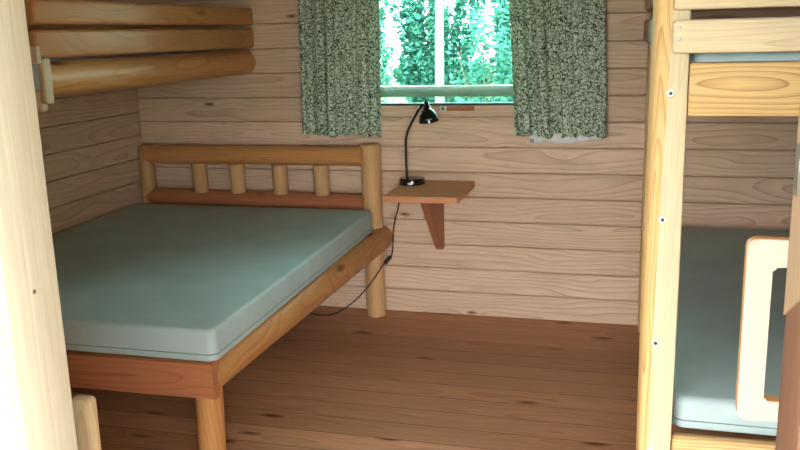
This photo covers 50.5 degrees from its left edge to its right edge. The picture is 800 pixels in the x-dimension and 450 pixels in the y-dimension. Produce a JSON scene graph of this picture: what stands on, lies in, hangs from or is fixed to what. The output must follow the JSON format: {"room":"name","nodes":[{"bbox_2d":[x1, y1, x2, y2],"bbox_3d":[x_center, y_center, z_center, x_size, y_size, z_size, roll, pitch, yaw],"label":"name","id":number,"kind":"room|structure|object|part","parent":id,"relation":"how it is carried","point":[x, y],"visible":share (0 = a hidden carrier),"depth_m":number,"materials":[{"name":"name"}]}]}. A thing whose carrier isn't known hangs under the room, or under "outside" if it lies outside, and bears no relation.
{"room":"cabin bedroom","nodes":[
{"label":"cabin bedroom","id":0,"kind":"room"},
{"bbox_2d":[27,0,142,234],"bbox_3d":[-2.000,-0.337,3.196,0.100,2.350,3.500,2,13,15],"label":"wall","id":1,"kind":"structure","parent":0,"point":[90,141],"depth_m":4.42,"materials":[{"name":"brown wood"}]},
{"bbox_2d":[24,0,254,111],"bbox_3d":[-1.367,-0.777,3.824,0.770,0.400,1.801,2,13,15],"label":"bunk","id":2,"kind":"object","parent":1,"relation":"attached to","point":[61,77],"visible":0.94,"depth_m":3.44,"materials":[{"name":"brown wood"}]},
{"bbox_2d":[32,49,226,89],"bbox_3d":[-1.364,-0.730,3.838,0.721,0.138,1.732,2,13,15],"label":"mattress","id":3,"kind":"object","parent":2,"relation":"on","point":[34,66],"visible":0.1,"depth_m":3.49,"materials":[{"name":"blue fabric"}]},
{"bbox_3d":[-1.038,-0.919,3.704,0.053,0.088,1.758,2,13,15],"label":"guard rail","id":4,"kind":"part","parent":2,"relation":"part of","materials":[{"name":"brown wood"}]},
{"bbox_3d":[-1.037,-0.812,3.731,0.050,0.098,1.762,2,13,15],"label":"guard rail","id":5,"kind":"part","parent":2,"relation":"part of","materials":[{"name":"brown wood"}]},
{"bbox_3d":[-1.066,-0.698,3.796,0.128,0.128,1.729,2,13,15],"label":"rail","id":6,"kind":"part","parent":2,"relation":"part of","materials":[{"name":"brown wood"}]},
{"bbox_2d":[70,306,775,449],"bbox_3d":[-0.089,0.916,2.897,4.028,0.060,3.645,2,13,15],"label":"floor","id":7,"kind":"structure","parent":0,"point":[348,379],"depth_m":3.63,"materials":[{"name":"brown wood"}]},
{"bbox_2d":[72,394,101,449],"bbox_3d":[-0.868,0.772,1.714,0.420,0.784,0.405,2,13,15],"label":"chair","id":8,"kind":"object","parent":7,"relation":"on","point":[84,406],"visible":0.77,"depth_m":1.76,"materials":[{"name":"brown wood"}]},
{"bbox_2d":[66,143,391,449],"bbox_3d":[-1.005,0.213,3.844,1.483,0.942,1.937,2,13,15],"label":"double bed","id":9,"kind":"object","parent":7,"relation":"on","point":[203,381],"visible":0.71,"depth_m":4.41,"materials":[{"name":"brown wood"}]},
{"bbox_3d":[-1.416,0.002,4.868,0.086,0.921,0.082,2,13,15],"label":"headboard post","id":10,"kind":"part","parent":9,"relation":"part of","materials":[{"name":"brown wood"}]},
{"bbox_3d":[-0.653,0.707,2.936,0.098,0.361,0.097,2,13,15],"label":"leg","id":11,"kind":"part","parent":9,"relation":"part of","materials":[{"name":"brown wood"}]},
{"bbox_2d":[52,203,372,361],"bbox_3d":[-1.045,0.161,3.768,1.404,0.145,1.784,2,13,15],"label":"mattress","id":12,"kind":"object","parent":9,"relation":"on","point":[172,281],"visible":0.98,"depth_m":3.42,"materials":[{"name":"blue fabric"}]},
{"bbox_3d":[-0.812,-0.382,4.614,1.290,0.110,0.107,2,13,15],"label":"headboard rail","id":13,"kind":"part","parent":9,"relation":"part of","materials":[{"name":"brown wood"}]},
{"bbox_3d":[-0.805,-0.144,4.668,1.290,0.098,0.097,2,13,15],"label":"headboard rail","id":14,"kind":"part","parent":9,"relation":"part of","materials":[{"name":"brown wood"}]},
{"bbox_3d":[-0.385,0.289,3.703,0.139,0.165,1.899,3,13,17],"label":"rail","id":15,"kind":"part","parent":9,"relation":"part of","materials":[{"name":"brown wood"}]},
{"bbox_3d":[-0.143,0.034,4.534,0.108,0.942,0.107,2,13,15],"label":"headboard post","id":16,"kind":"part","parent":9,"relation":"part of","materials":[{"name":"beige wood"}]},
{"bbox_2d":[309,202,398,315],"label":"power cord","id":17,"kind":"object","parent":7,"relation":"on","point":[389,257],"depth_m":4.49,"materials":[{"name":"black plastic"}]},
{"bbox_3d":[-0.269,0.132,4.547,0.608,0.751,0.154,2,13,15],"label":"cord","id":18,"kind":"part","parent":17,"relation":"part of","materials":[{"name":"black plastic"}]},
{"bbox_2d":[383,255,391,264],"bbox_3d":[-0.065,0.183,4.446,0.047,0.045,0.023,-8,14,-28],"label":"switch","id":19,"kind":"object","parent":17,"relation":"attached to","point":[389,257],"depth_m":4.44,"materials":[{"name":"black plastic"}]},
{"bbox_2d":[636,0,799,449],"bbox_3d":[1.367,-0.126,2.982,1.005,1.860,2.231,2,13,15],"label":"bunk bed","id":20,"kind":"object","parent":7,"relation":"on","point":[677,88],"visible":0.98,"depth_m":2.00,"materials":[{"name":"yellow wood"}]},
{"bbox_3d":[1.218,-0.372,4.085,0.078,1.860,0.090,2,13,15],"label":"corner post","id":21,"kind":"part","parent":20,"relation":"part of","materials":[{"name":"yellow wood"}]},
{"bbox_3d":[0.922,-0.694,3.037,0.050,0.101,2.112,2,13,14],"label":"rail","id":22,"kind":"part","parent":20,"relation":"part of","materials":[{"name":"brown wood"}]},
{"bbox_3d":[0.918,-0.821,3.007,0.050,0.083,2.111,2,13,14],"label":"rail","id":23,"kind":"part","parent":20,"relation":"part of","materials":[{"name":"brown wood"}]},
{"bbox_3d":[0.632,0.087,2.127,0.046,1.860,0.090,2,13,15],"label":"corner post","id":24,"kind":"part","parent":20,"relation":"part of","materials":[{"name":"yellow wood"}]},
{"bbox_2d":[672,227,789,435],"bbox_3d":[1.373,0.276,3.057,0.819,0.094,2.037,2,13,15],"label":"mattress","id":25,"kind":"object","parent":20,"relation":"on","point":[712,260],"visible":0.42,"depth_m":2.65,"materials":[{"name":"blue fabric"}]},
{"bbox_2d":[689,51,799,62],"bbox_3d":[1.350,-0.566,2.866,0.819,0.130,2.037,2,13,15],"label":"mattress","id":26,"kind":"object","parent":20,"relation":"on","point":[790,55],"visible":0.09,"depth_m":1.98,"materials":[{"name":"blue fabric"}]},
{"bbox_2d":[381,65,495,102],"bbox_3d":[1.360,0.609,5.083,80.000,0.001,80.000,2,13,15],"label":"ground","id":27,"kind":"structure","parent":0,"point":[389,99],"depth_m":23.75,"materials":[{"name":"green plant"}]},
{"bbox_2d":[380,0,391,79],"bbox_3d":[-1.266,-4.072,18.037,2.105,3.595,0.945,2,13,15],"label":"bush","id":28,"kind":"object","parent":27,"relation":"on","point":[382,9],"visible":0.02,"depth_m":17.87,"materials":[{"name":"green plant"}]},
{"bbox_2d":[380,22,394,102],"bbox_3d":[-0.722,-2.047,12.071,1.280,2.222,0.938,2,13,15],"label":"bush","id":29,"kind":"object","parent":27,"relation":"on","point":[387,78],"visible":0.05,"depth_m":11.95,"materials":[{"name":"green plant"}]},
{"bbox_2d":[384,0,443,102],"bbox_3d":[0.734,-4.856,12.792,1.999,7.288,2.336,-8,14,-28],"label":"birch tree","id":30,"kind":"object","parent":27,"relation":"on","point":[439,40],"visible":0.69,"depth_m":13.19,"materials":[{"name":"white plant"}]},
{"bbox_2d":[387,0,489,102],"bbox_3d":[0.805,-3.861,17.505,2.134,3.312,0.908,2,13,15],"label":"bush","id":31,"kind":"object","parent":27,"relation":"on","point":[420,69],"visible":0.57,"depth_m":17.39,"materials":[{"name":"green plant"}]},
{"bbox_2d":[446,0,513,101],"bbox_3d":[1.289,-2.055,11.501,1.287,2.375,0.879,2,13,15],"label":"bush","id":32,"kind":"object","parent":27,"relation":"on","point":[484,71],"visible":0.22,"depth_m":11.39,"materials":[{"name":"green plant"}]},
{"bbox_2d":[488,0,512,98],"bbox_3d":[2.866,-3.815,16.919,2.153,3.378,0.949,2,13,15],"label":"bush","id":33,"kind":"object","parent":27,"relation":"on","point":[495,20],"visible":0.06,"depth_m":16.86,"materials":[{"name":"green plant"}]},
{"bbox_2d":[129,0,799,324],"bbox_3d":[0.367,-0.665,4.372,4.028,2.350,0.100,2,13,15],"label":"wall","id":34,"kind":"structure","parent":0,"point":[544,230],"depth_m":4.41,"materials":[{"name":"brown wood"}]},
{"bbox_2d":[383,180,473,249],"bbox_3d":[0.158,-0.006,4.280,0.371,0.365,0.484,2,13,15],"label":"wall shelf","id":35,"kind":"object","parent":34,"relation":"attached to","point":[432,195],"visible":0.94,"depth_m":4.21,"materials":[{"name":"brown wood"}]},
{"bbox_2d":[399,101,438,185],"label":"desk lamp","id":36,"kind":"object","parent":35,"relation":"on","point":[428,115],"depth_m":4.30,"materials":[{"name":"black metal"}]},
{"bbox_3d":[0.078,-0.427,4.313,0.117,0.386,0.017,4,14,22],"label":"lamp stem","id":37,"kind":"part","parent":36,"relation":"part of","materials":[{"name":"black metal"}]},
{"bbox_3d":[0.144,-0.558,4.228,0.100,0.116,0.100,2,13,15],"label":"lamp shade","id":38,"kind":"part","parent":36,"relation":"part of","materials":[{"name":"black metal"}]},
{"bbox_2d":[381,85,513,115],"bbox_3d":[0.237,-1.026,4.287,0.860,0.942,0.110,2,13,15],"label":"windowsill","id":39,"kind":"structure","parent":34,"relation":"in","point":[452,108],"depth_m":4.37,"materials":[{"name":"brown wood"}]},
{"bbox_3d":[0.250,-0.594,4.391,0.860,0.053,0.058,2,13,15],"label":"trim","id":40,"kind":"part","parent":39,"relation":"part of","materials":[{"name":"brown wood"}]},
{"bbox_3d":[0.307,-0.594,4.324,0.145,0.022,0.014,2,13,15],"label":"latch lever","id":41,"kind":"part","parent":39,"relation":"part of","materials":[{"name":"brown wood"}]},
{"bbox_3d":[0.231,-1.500,4.108,1.690,0.031,0.109,2,13,15],"label":"curtain rod","id":42,"kind":"object","parent":34,"relation":"attached to","visible":0},
{"bbox_2d":[298,0,380,137],"bbox_3d":[-0.303,-0.978,4.339,0.448,1.061,0.076,2,13,15],"label":"curtain","id":43,"kind":"object","parent":42,"relation":"hanging from","point":[340,39],"visible":1,"depth_m":4.38,"materials":[{"name":"green fabric"}]},
{"bbox_2d":[509,0,606,143],"bbox_3d":[0.744,-0.928,4.056,0.503,1.089,0.082,2,13,15],"label":"curtain","id":44,"kind":"object","parent":42,"relation":"hanging from","point":[558,47],"visible":1,"depth_m":4.09,"materials":[{"name":"green fabric"}]},
{"bbox_2d":[735,236,788,421],"bbox_3d":[0.602,0.227,1.323,0.146,1.918,0.838,4,14,24],"label":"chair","id":45,"kind":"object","parent":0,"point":[764,255],"depth_m":1.39,"materials":[{"name":"beige wood"}]},
{"bbox_3d":[-0.549,0.100,1.098,4.028,2.350,0.090,2,13,15],"label":"wall","id":46,"kind":"structure","parent":0,"visible":0},
{"bbox_2d":[0,0,77,449],"bbox_3d":[-0.536,0.275,1.113,0.161,2.100,0.132,2,13,15],"label":"trim","id":47,"kind":"structure","parent":46,"relation":"attached to","point":[36,407],"depth_m":1.05,"materials":[{"name":"beige wood"}]},
{"bbox_3d":[-0.552,0.286,1.068,0.154,2.100,0.034,2,13,15],"label":"casing","id":48,"kind":"part","parent":47,"relation":"part of","materials":[{"name":"white paint"}]},
{"bbox_2d":[775,107,799,449],"bbox_3d":[0.417,0.306,0.865,0.064,2.000,0.110,2,13,15],"label":"trim","id":49,"kind":"structure","parent":46,"relation":"attached to","point":[788,422],"depth_m":0.83,"materials":[{"name":"brown wood"}]},
{"bbox_3d":[0.388,-0.054,0.827,0.002,0.050,0.022,2,13,15],"label":"latch plate","id":50,"kind":"part","parent":49,"relation":"part of","materials":[{"name":"grey metal"}]}
]}

